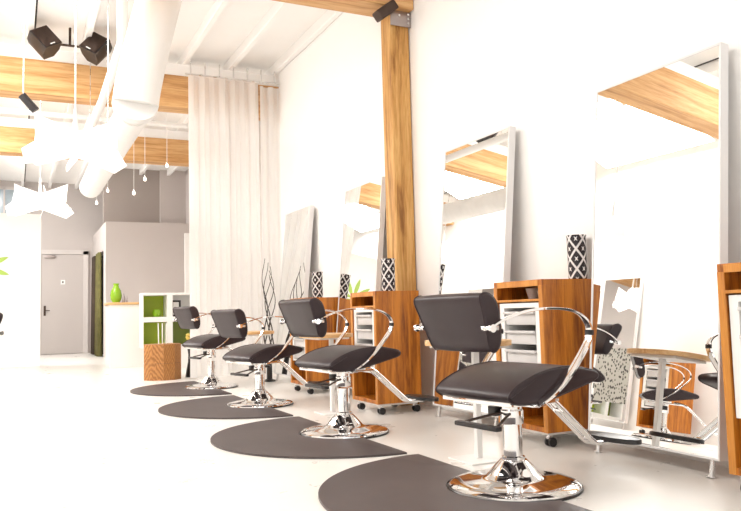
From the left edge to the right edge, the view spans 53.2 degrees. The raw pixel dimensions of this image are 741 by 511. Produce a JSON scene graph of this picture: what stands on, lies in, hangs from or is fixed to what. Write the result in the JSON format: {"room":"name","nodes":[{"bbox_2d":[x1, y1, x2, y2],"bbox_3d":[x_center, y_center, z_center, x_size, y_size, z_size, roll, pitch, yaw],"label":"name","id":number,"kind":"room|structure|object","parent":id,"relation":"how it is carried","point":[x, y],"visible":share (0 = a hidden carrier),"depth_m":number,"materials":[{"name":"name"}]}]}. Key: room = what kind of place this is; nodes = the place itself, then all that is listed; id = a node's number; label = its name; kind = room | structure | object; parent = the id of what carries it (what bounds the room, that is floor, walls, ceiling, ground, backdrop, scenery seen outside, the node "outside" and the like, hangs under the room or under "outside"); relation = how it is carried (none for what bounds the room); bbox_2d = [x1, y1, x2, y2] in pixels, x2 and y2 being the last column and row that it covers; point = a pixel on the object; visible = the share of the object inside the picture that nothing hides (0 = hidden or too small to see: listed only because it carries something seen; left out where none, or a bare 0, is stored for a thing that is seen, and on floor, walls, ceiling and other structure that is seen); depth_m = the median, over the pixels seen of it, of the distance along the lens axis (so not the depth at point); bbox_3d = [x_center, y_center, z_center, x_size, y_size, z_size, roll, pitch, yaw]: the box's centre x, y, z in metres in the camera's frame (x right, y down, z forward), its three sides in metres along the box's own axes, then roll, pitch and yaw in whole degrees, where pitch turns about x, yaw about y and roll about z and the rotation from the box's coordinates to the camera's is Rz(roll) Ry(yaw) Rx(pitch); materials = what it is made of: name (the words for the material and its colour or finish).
{"room":"salon","nodes":[
{"label":"salon","id":0,"kind":"room"},
{"bbox_2d":[0,213,40,367],"bbox_3d":[-6.948,0.610,12.941,2.150,2.740,0.150,1,-5,-26],"label":"wall partition","id":1,"kind":"structure","parent":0,"point":[20,236],"depth_m":13.19,"materials":[{"name":"white paint"}]},
{"bbox_2d":[0,257,8,274],"bbox_3d":[-6.822,0.199,12.951,0.903,0.911,0.002,1,-5,-26],"label":"decal","id":2,"kind":"object","parent":1,"relation":"attached to","point":[2,259],"visible":1,"depth_m":13.10,"materials":[{"name":"green plastic"}]},
{"bbox_2d":[0,180,102,354],"bbox_3d":[-7.680,0.308,18.071,5.260,4.170,0.150,1,-5,-26],"label":"wall","id":3,"kind":"structure","parent":0,"point":[75,232],"depth_m":18.25,"materials":[{"name":"beige paint"}]},
{"bbox_2d":[0,186,31,213],"bbox_3d":[-8.969,-1.120,17.460,1.780,1.050,0.055,1,-5,-26],"label":"window","id":4,"kind":"structure","parent":3,"relation":"in","point":[6,193],"depth_m":17.62,"materials":[{"name":"glass"}]},
{"bbox_2d":[21,0,35,186],"bbox_3d":[-3.638,-2.607,7.947,0.060,0.130,22.000,1,-5,-26],"label":"trim","id":5,"kind":"structure","parent":3,"relation":"attached to","point":[32,3],"depth_m":8.10,"materials":[{"name":"white paint"}]},
{"bbox_2d":[24,0,37,181],"bbox_3d":[-3.330,-2.671,8.101,4.223,0.014,22.000,1,-5,-26],"label":"trim","id":6,"kind":"structure","parent":3,"relation":"attached to","point":[36,0],"depth_m":8.28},
{"bbox_2d":[41,255,82,354],"bbox_3d":[-7.472,1.176,17.942,0.940,2.390,0.120,1,-5,-26],"label":"door","id":7,"kind":"structure","parent":3,"relation":"in","point":[61,275],"depth_m":17.94,"materials":[{"name":"paint"}]},
{"bbox_2d":[40,250,87,354],"bbox_3d":[-7.476,1.123,17.973,1.160,2.520,0.070,1,-5,-26],"label":"trim","id":8,"kind":"structure","parent":3,"relation":"attached to","point":[84,253],"depth_m":18.13,"materials":[{"name":"paint"}]},
{"bbox_2d":[48,0,100,187],"bbox_3d":[-3.097,-2.601,8.207,0.060,0.130,22.000,1,-5,-26],"label":"trim","id":9,"kind":"structure","parent":3,"relation":"attached to","point":[95,4],"depth_m":8.34,"materials":[{"name":"white paint"}]},
{"bbox_2d":[75,107,113,188],"bbox_3d":[-2.556,-2.595,8.466,0.060,0.130,22.000,1,-5,-26],"label":"trim","id":10,"kind":"structure","parent":3,"relation":"attached to","point":[86,163],"depth_m":15.87,"materials":[{"name":"white paint"}]},
{"bbox_2d":[102,255,103,353],"bbox_3d":[-6.033,1.099,16.843,0.015,2.320,1.850,1,-5,-26],"label":"wall","id":11,"kind":"structure","parent":0,"point":[103,255],"depth_m":17.34,"materials":[{"name":"grey paint"}]},
{"bbox_2d":[103,168,159,223],"bbox_3d":[-5.391,-1.302,16.699,1.210,1.290,0.150,1,-5,-26],"label":"wall","id":12,"kind":"structure","parent":0,"point":[119,204],"depth_m":16.64,"materials":[{"name":"beige paint"}]},
{"bbox_2d":[113,0,229,173],"bbox_3d":[-2.015,-2.589,8.726,0.060,0.130,22.000,1,-5,-26],"label":"trim","id":13,"kind":"structure","parent":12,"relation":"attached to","point":[218,6],"depth_m":8.50,"materials":[{"name":"white paint"}]},
{"bbox_2d":[139,1,289,174],"bbox_3d":[-1.474,-2.583,8.985,0.060,0.130,22.000,1,-5,-26],"label":"trim","id":14,"kind":"structure","parent":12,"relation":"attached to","point":[277,8],"depth_m":8.83,"materials":[{"name":"white paint"}]},
{"bbox_2d":[92,221,188,357],"bbox_3d":[-5.423,0.841,17.354,1.800,2.880,3.000,1,-5,-26],"label":"wall","id":15,"kind":"structure","parent":0,"point":[141,257],"depth_m":16.01,"materials":[{"name":"beige paint"}]},
{"bbox_2d":[91,256,95,354],"bbox_3d":[-6.426,1.157,17.205,0.110,2.260,0.750,1,-5,-26],"label":"drape","id":16,"kind":"object","parent":15,"relation":"hanging from","point":[93,257],"visible":0.65,"depth_m":17.03,"materials":[{"name":"brown fabric"}]},
{"bbox_2d":[94,252,101,356],"bbox_3d":[-6.012,1.079,16.343,0.110,2.260,0.770,1,-5,-26],"label":"drape","id":17,"kind":"object","parent":15,"relation":"hanging from","point":[98,276],"visible":1,"depth_m":16.09,"materials":[{"name":"green fabric"}]},
{"bbox_2d":[0,0,326,183],"bbox_3d":[-2.945,-2.726,8.263,5.560,0.120,22.350,1,-5,-26],"label":"ceiling","id":18,"kind":"structure","parent":0,"point":[238,18],"depth_m":8.82,"materials":[{"name":"white paint"}]},
{"bbox_2d":[18,0,38,112],"bbox_3d":[-3.516,-2.079,7.625,0.194,1.238,0.084,1,-5,-26],"label":"spotlight","id":19,"kind":"object","parent":18,"relation":"hanging from","point":[23,97],"visible":1,"depth_m":7.57,"materials":[{"name":"black plastic"}]},
{"bbox_2d":[5,101,73,218],"bbox_3d":[-4.005,-1.527,8.995,0.598,2.160,0.524,-3,-5,18],"label":"chandelier","id":20,"kind":"object","parent":18,"relation":"hanging from","point":[24,200],"visible":0.95,"depth_m":8.89,"materials":[{"name":"white metal"}]},
{"bbox_2d":[61,28,79,47],"bbox_3d":[-3.461,-2.518,8.548,0.460,0.224,0.027,1,-5,-26],"label":"bracket","id":21,"kind":"object","parent":18,"relation":"attached to","point":[69,44],"visible":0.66,"depth_m":8.53,"materials":[{"name":"metal"}]},
{"bbox_2d":[27,25,61,59],"bbox_3d":[-3.656,-2.400,8.300,0.379,0.377,0.287,-1,-4,-9],"label":"loudspeaker","id":22,"kind":"object","parent":21,"relation":"attached to","point":[43,40],"visible":1,"depth_m":8.23,"materials":[{"name":"black plastic"}]},
{"bbox_2d":[31,26,59,46],"bbox_3d":[-3.609,-2.441,8.232,0.008,0.236,0.200,-40,3,44],"label":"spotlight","id":23,"kind":"object","parent":22,"relation":"attached to","point":[43,35],"depth_m":8.22,"materials":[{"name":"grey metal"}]},
{"bbox_2d":[79,32,111,65],"bbox_3d":[-3.154,-2.393,8.552,0.342,0.378,0.315,-2,-4,9],"label":"loudspeaker","id":24,"kind":"object","parent":21,"relation":"attached to","point":[94,49],"visible":0.91,"depth_m":8.47,"materials":[{"name":"black plastic"}]},
{"bbox_2d":[81,32,107,51],"bbox_3d":[-3.154,-2.437,8.455,0.200,0.236,0.008,28,-27,10],"label":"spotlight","id":25,"kind":"object","parent":24,"relation":"attached to","point":[96,43],"depth_m":8.45,"materials":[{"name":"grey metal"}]},
{"bbox_2d":[21,0,126,173],"bbox_3d":[-2.256,-1.719,5.679,0.598,2.160,0.524,-2,-4,6],"label":"chandelier","id":26,"kind":"object","parent":18,"relation":"hanging from","point":[53,141],"visible":1,"depth_m":5.56,"materials":[{"name":"white"}]},
{"bbox_2d":[91,0,127,126],"bbox_3d":[-3.092,-2.179,8.535,0.140,0.919,3.951,1,-5,-26],"label":"pipe","id":27,"kind":"object","parent":18,"relation":"attached to","point":[122,5],"visible":0.69,"depth_m":7.28,"materials":[{"name":"metal"}]},
{"bbox_2d":[79,0,181,197],"bbox_3d":[-2.635,-1.820,8.012,0.746,1.798,4.277,1,-5,-26],"label":"air duct","id":28,"kind":"object","parent":18,"relation":"hanging from","point":[145,52],"visible":0.78,"depth_m":6.10,"materials":[{"name":"white metal"}]},
{"bbox_2d":[160,170,185,223],"bbox_3d":[-4.567,-1.298,17.039,0.570,1.290,0.250,1,-5,-26],"label":"wall","id":29,"kind":"structure","parent":0,"point":[172,187],"depth_m":16.93,"materials":[{"name":"beige paint"}]},
{"bbox_2d":[186,121,281,343],"bbox_3d":[-3.040,-0.077,14.658,0.150,4.170,10.350,1,-5,-26],"label":"wall","id":30,"kind":"structure","parent":0,"point":[187,171],"depth_m":11.85,"materials":[{"name":"beige paint"}]},
{"bbox_2d":[0,353,740,510],"bbox_3d":[-2.833,1.550,7.933,5.560,0.120,22.350,1,-5,-26],"label":"floor","id":31,"kind":"structure","parent":0,"point":[74,436],"depth_m":4.16,"materials":[{"name":"white concrete"}]},
{"bbox_2d":[0,313,3,334],"bbox_3d":[-3.053,0.823,4.899,0.616,0.873,1.072,-3,-5,22],"label":"chair","id":32,"kind":"object","parent":31,"relation":"on","point":[1,314],"visible":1,"depth_m":5.31,"materials":[{"name":"black leather"}]},
{"bbox_2d":[104,302,142,367],"bbox_3d":[-4.186,1.343,12.588,0.610,1.080,0.610,1,-5,-26],"label":"counter","id":33,"kind":"object","parent":31,"relation":"on","point":[123,350],"depth_m":12.33,"materials":[{"name":"white paint"}]},
{"bbox_2d":[110,283,121,301],"bbox_3d":[-4.286,0.633,12.465,0.190,0.320,0.190,1,-5,-26],"label":"vase","id":34,"kind":"object","parent":33,"relation":"on","point":[116,295],"visible":0.91,"depth_m":12.40,"materials":[{"name":"ceramic"}]},
{"bbox_2d":[104,302,138,305],"bbox_3d":[-4.200,0.825,12.628,0.610,0.039,0.610,1,-5,-26],"label":"countertop","id":35,"kind":"structure","parent":33,"relation":"on","point":[113,303],"depth_m":12.34,"materials":[{"name":"brown wood"}]},
{"bbox_2d":[144,343,180,380],"bbox_3d":[-2.740,1.396,9.744,0.480,0.462,0.487,1,-5,-26],"label":"stool","id":36,"kind":"object","parent":31,"relation":"on","point":[162,362],"visible":0.98,"depth_m":9.54,"materials":[{"name":"brown wood"}]},
{"bbox_2d":[158,323,166,343],"bbox_3d":[-2.746,1.029,9.763,0.126,0.270,0.015,2,-5,-36],"label":"stems","id":37,"kind":"object","parent":36,"relation":"on","point":[158,323],"visible":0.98,"depth_m":9.76,"materials":[{"name":"white paint"}]},
{"bbox_2d":[139,292,189,368],"bbox_3d":[-3.228,1.200,11.842,0.860,1.200,0.360,1,-5,-26],"label":"cube shelf","id":38,"kind":"object","parent":31,"relation":"on","point":[148,302],"visible":0.53,"depth_m":11.84,"materials":[{"name":"white paint"}]},
{"bbox_2d":[152,309,160,316],"bbox_3d":[-3.403,0.918,11.773,0.136,0.120,0.136,1,-5,-26],"label":"jar","id":39,"kind":"object","parent":38,"relation":"in","point":[156,313],"visible":0.88,"depth_m":11.72,"materials":[{"name":"ceramic"}]},
{"bbox_2d":[173,300,180,316],"bbox_3d":[-3.126,0.850,11.890,0.150,0.260,0.016,1,-5,-26],"label":"picture frame","id":40,"kind":"object","parent":38,"relation":"in","point":[176,303],"visible":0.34,"depth_m":11.89,"materials":[{"name":"black plastic"}]},
{"bbox_2d":[173,302,178,314],"bbox_3d":[-3.126,0.850,11.890,0.090,0.200,0.008,1,-5,-26],"label":"picture","id":41,"kind":"object","parent":40,"relation":"attached to","point":[175,304],"depth_m":11.89,"materials":[{"name":"white paint"}]},
{"bbox_2d":[130,381,231,395],"bbox_3d":[-2.202,1.489,8.214,0.880,0.012,1.760,1,-5,-26],"label":"floor mat","id":42,"kind":"object","parent":31,"relation":"on","point":[176,388],"visible":0.89,"depth_m":8.00,"materials":[{"name":"rubber"}]},
{"bbox_2d":[184,233,189,291],"bbox_3d":[-3.513,0.777,14.192,0.090,2.420,0.060,1,-5,-26],"label":"post","id":43,"kind":"object","parent":31,"relation":"on","point":[186,235],"visible":0.34,"depth_m":14.22,"materials":[{"name":"white paint"}]},
{"bbox_2d":[185,333,189,376],"bbox_3d":[-2.411,1.276,10.014,0.203,0.725,0.198,1,-5,-26],"label":"flower vase","id":44,"kind":"object","parent":31,"relation":"on","point":[187,337],"visible":0.22,"depth_m":9.94,"materials":[{"name":"black plastic"}]},
{"bbox_2d":[172,306,270,388],"bbox_3d":[-1.683,1.044,8.545,1.072,0.923,0.616,2,-6,-39],"label":"chair","id":45,"kind":"object","parent":31,"relation":"on","point":[187,317],"visible":0.76,"depth_m":8.28,"materials":[{"name":"black leather"}]},
{"bbox_2d":[158,395,292,418],"bbox_3d":[-1.387,1.331,6.449,0.880,0.012,1.760,1,-5,-26],"label":"floor mat","id":46,"kind":"object","parent":31,"relation":"on","point":[209,407],"visible":0.92,"depth_m":6.22,"materials":[{"name":"rubber"}]},
{"bbox_2d":[245,330,273,393],"bbox_3d":[-1.205,1.106,7.670,0.380,0.640,0.500,1,-5,-26],"label":"side table","id":47,"kind":"object","parent":31,"relation":"on","point":[266,332],"visible":0.44,"depth_m":7.52,"materials":[{"name":"white paint"}]},
{"bbox_2d":[262,260,275,381],"bbox_3d":[-1.242,0.782,9.058,0.158,1.501,0.150,-2,-4,7],"label":"vase","id":48,"kind":"object","parent":31,"relation":"on","point":[269,370],"visible":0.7,"depth_m":9.04,"materials":[{"name":"black plastic"}]},
{"bbox_2d":[211,309,329,407],"bbox_3d":[-0.868,0.916,6.778,1.072,0.863,0.616,2,-6,-39],"label":"chair","id":49,"kind":"object","parent":31,"relation":"on","point":[229,323],"visible":0.91,"depth_m":6.53,"materials":[{"name":"black leather"}]},
{"bbox_2d":[274,205,313,380],"bbox_3d":[-0.926,0.479,8.873,0.250,2.073,0.860,1,-5,-26],"label":"leaning mirror","id":50,"kind":"object","parent":31,"relation":"on","point":[296,259],"visible":0.63,"depth_m":8.87,"materials":[{"name":"white mirror"}]},
{"bbox_2d":[210,416,406,458],"bbox_3d":[-0.571,1.180,4.773,0.880,0.012,1.760,1,-5,-26],"label":"floor mat","id":51,"kind":"object","parent":31,"relation":"on","point":[279,437],"visible":0.92,"depth_m":4.53,"materials":[{"name":"rubber"}]},
{"bbox_2d":[290,297,339,393],"bbox_3d":[-0.571,0.928,7.723,0.397,0.969,0.482,1,-5,-26],"label":"base cabinet","id":52,"kind":"object","parent":31,"relation":"on","point":[330,303],"visible":0.33,"depth_m":7.56,"materials":[{"name":"brown wood"}]},
{"bbox_2d":[311,272,322,296],"bbox_3d":[-0.555,0.306,7.720,0.120,0.268,0.120,-3,-5,18],"label":"patterned vase","id":53,"kind":"object","parent":52,"relation":"on","point":[317,277],"visible":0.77,"depth_m":7.67,"materials":[{"name":"black ceramic"}]},
{"bbox_2d":[299,333,352,415],"bbox_3d":[-0.357,0.955,5.998,0.380,0.640,0.500,1,-5,-26],"label":"side table","id":54,"kind":"object","parent":31,"relation":"on","point":[329,336],"visible":0.65,"depth_m":5.97,"materials":[{"name":"white paint"}]},
{"bbox_2d":[278,298,438,438],"bbox_3d":[-0.042,0.744,5.090,1.072,0.903,0.616,1,-5,-33],"label":"chair","id":55,"kind":"object","parent":31,"relation":"on","point":[306,317],"visible":0.99,"depth_m":4.86,"materials":[{"name":"black leather"}]},
{"bbox_2d":[335,176,385,393],"bbox_3d":[-0.115,0.328,7.184,0.250,2.073,0.860,1,-5,-26],"label":"leaning mirror","id":56,"kind":"object","parent":31,"relation":"on","point":[364,204],"visible":0.48,"depth_m":7.20,"materials":[{"name":"white mirror"}]},
{"bbox_2d":[350,291,421,414],"bbox_3d":[0.120,0.784,6.087,0.397,0.969,0.482,1,-5,-26],"label":"base cabinet","id":57,"kind":"object","parent":31,"relation":"on","point":[368,327],"visible":0.8,"depth_m":5.91,"materials":[{"name":"brown wood"}]},
{"bbox_2d":[381,258,394,290],"bbox_3d":[0.146,0.161,6.077,0.120,0.268,0.120,-5,-6,41],"label":"patterned vase","id":58,"kind":"object","parent":57,"relation":"on","point":[387,264],"visible":0.87,"depth_m":6.03,"materials":[{"name":"black ceramic"}]},
{"bbox_2d":[381,15,419,405],"bbox_3d":[0.259,-0.434,6.562,0.188,3.462,0.188,1,-5,-26],"label":"timber post","id":59,"kind":"object","parent":31,"relation":"on","point":[394,39],"visible":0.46,"depth_m":6.52,"materials":[{"name":"brown wood"}]},
{"bbox_2d":[318,454,591,510],"bbox_3d":[0.250,1.032,3.133,0.880,0.012,1.760,1,-5,-26],"label":"floor mat","id":60,"kind":"object","parent":31,"relation":"on","point":[414,482],"visible":0.93,"depth_m":3.25,"materials":[{"name":"rubber"}]},
{"bbox_2d":[425,339,511,465],"bbox_3d":[0.529,0.774,3.969,0.380,0.640,0.500,1,-5,-26],"label":"side table","id":61,"kind":"object","parent":31,"relation":"on","point":[479,458],"visible":0.47,"depth_m":3.96,"materials":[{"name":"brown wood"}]},
{"bbox_2d":[433,126,515,425],"bbox_3d":[0.740,0.168,5.405,0.250,2.073,0.860,1,-5,-26],"label":"leaning mirror","id":62,"kind":"object","parent":31,"relation":"on","point":[476,221],"visible":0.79,"depth_m":5.39,"materials":[{"name":"white mirror"}]},
{"bbox_2d":[413,292,641,501],"bbox_3d":[0.779,0.611,3.448,1.072,0.873,0.616,1,-5,-33],"label":"chair","id":63,"kind":"object","parent":31,"relation":"on","point":[464,322],"visible":0.99,"depth_m":3.22,"materials":[{"name":"black leather"}]},
{"bbox_2d":[494,279,591,446],"bbox_3d":[1.078,0.640,4.556,0.397,0.969,0.482,1,-5,-26],"label":"base cabinet","id":64,"kind":"object","parent":31,"relation":"on","point":[555,337],"visible":0.6,"depth_m":4.37,"materials":[{"name":"brown wood"}]},
{"bbox_2d":[526,288,537,298],"bbox_3d":[1.004,0.235,4.540,0.104,0.066,0.104,1,-5,-26],"label":"ceramic cup","id":65,"kind":"object","parent":64,"relation":"in","point":[532,293],"visible":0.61,"depth_m":4.50,"materials":[{"name":"ceramic"}]},
{"bbox_2d":[566,234,587,278],"bbox_3d":[1.259,0.011,4.511,0.120,0.268,0.120,1,-5,-26],"label":"patterned vase","id":66,"kind":"object","parent":64,"relation":"on","point":[576,244],"visible":0.88,"depth_m":4.46,"materials":[{"name":"black ceramic"}]},
{"bbox_2d":[588,42,727,478],"bbox_3d":[1.478,0.030,3.869,0.250,2.073,0.860,1,-5,-26],"label":"leaning mirror","id":67,"kind":"object","parent":31,"relation":"on","point":[660,238],"visible":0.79,"depth_m":3.79,"materials":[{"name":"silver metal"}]},
{"bbox_2d":[717,262,740,488],"bbox_3d":[1.780,0.503,3.014,0.397,0.969,0.482,1,-5,-26],"label":"base cabinet","id":68,"kind":"object","parent":31,"relation":"on","point":[728,274],"visible":1,"depth_m":3.12,"materials":[{"name":"brown wood"}]},
{"bbox_2d":[278,0,740,395],"bbox_3d":[1.626,-0.981,4.542,0.500,4.170,12.000,1,-5,-26],"label":"wall","id":69,"kind":"structure","parent":0,"point":[478,68],"depth_m":5.46,"materials":[{"name":"white paint"}]},
{"bbox_2d":[185,61,279,84],"bbox_3d":[-1.780,-2.371,9.631,1.250,0.177,0.023,1,-5,-26],"label":"rail","id":70,"kind":"object","parent":69,"relation":"attached to","point":[190,73],"visible":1,"depth_m":9.62,"materials":[{"name":"white metal"}]},
{"bbox_2d":[188,76,261,377],"bbox_3d":[-1.838,-0.383,9.413,0.922,3.790,0.085,1,-5,-26],"label":"sheer curtain","id":71,"kind":"object","parent":70,"relation":"hanging from","point":[224,181],"visible":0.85,"depth_m":9.43,"materials":[{"name":"white fabric"}]},
{"bbox_2d":[260,86,281,372],"bbox_3d":[-1.301,-0.361,9.691,0.268,3.760,0.068,1,-5,-26],"label":"sheer curtain","id":72,"kind":"object","parent":70,"relation":"hanging from","point":[269,97],"visible":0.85,"depth_m":9.72,"materials":[{"name":"white fabric"}]},
{"bbox_2d":[167,10,342,175],"bbox_3d":[-0.933,-2.577,9.244,0.060,0.130,22.000,1,-5,-26],"label":"trim","id":73,"kind":"structure","parent":69,"relation":"attached to","point":[329,16],"depth_m":8.98,"materials":[{"name":"white paint"}]},
{"bbox_2d":[283,375,728,466],"bbox_3d":[0.824,1.174,5.572,0.015,0.075,9.090,1,-5,-26],"label":"baseboard","id":74,"kind":"structure","parent":69,"relation":"attached to","point":[426,403],"depth_m":4.08,"materials":[{"name":"white paint"}]},
{"bbox_3d":[-5.328,-0.614,6.929,0.150,4.170,22.350,1,-5,-26],"label":"wall","id":75,"kind":"structure","parent":0,"visible":0},
{"bbox_2d":[0,126,188,166],"bbox_3d":[-4.869,-1.813,12.249,5.255,0.415,0.280,1,-5,-26],"label":"ceiling beam","id":76,"kind":"structure","parent":75,"relation":"attached to","point":[144,150],"depth_m":12.59,"materials":[{"name":"brown wood"}]},
{"bbox_2d":[0,108,188,128],"bbox_3d":[-4.327,-2.076,11.131,5.260,0.080,0.076,1,-5,-26],"label":"conduit","id":77,"kind":"object","parent":75,"relation":"attached to","point":[2,110],"visible":0.48,"depth_m":11.02,"materials":[{"name":"white paint"}]},
{"bbox_2d":[0,117,188,139],"bbox_3d":[-5.032,-2.099,12.196,4.910,0.155,0.220,1,-5,-26],"label":"trim","id":78,"kind":"structure","parent":75,"relation":"attached to","point":[4,121],"depth_m":12.21,"materials":[{"name":"white paint"}]},
{"bbox_2d":[0,43,276,86],"bbox_3d":[-3.542,-2.377,9.097,4.910,0.155,0.240,1,-5,-26],"label":"trim","id":79,"kind":"structure","parent":75,"relation":"attached to","point":[11,50],"depth_m":9.13,"materials":[{"name":"white paint"}]},
{"bbox_2d":[0,55,278,120],"bbox_3d":[-3.380,-2.091,9.149,5.255,0.415,0.300,1,-5,-26],"label":"ceiling beam","id":80,"kind":"structure","parent":75,"relation":"attached to","point":[52,81],"depth_m":8.87,"materials":[{"name":"brown wood"}]},
{"bbox_2d":[273,0,412,16],"bbox_3d":[-1.895,-2.400,5.655,4.905,0.415,0.290,1,-5,-26],"label":"ceiling beam","id":81,"kind":"structure","parent":75,"relation":"attached to","point":[360,7],"depth_m":6.45,"materials":[{"name":"brown wood"}]},
{"bbox_2d":[372,0,410,27],"bbox_3d":[0.205,-2.130,6.493,0.389,0.193,0.126,1,-5,-26],"label":"bracket","id":82,"kind":"object","parent":81,"relation":"attached to","point":[397,18],"visible":1,"depth_m":6.53,"materials":[{"name":"grey metal"}]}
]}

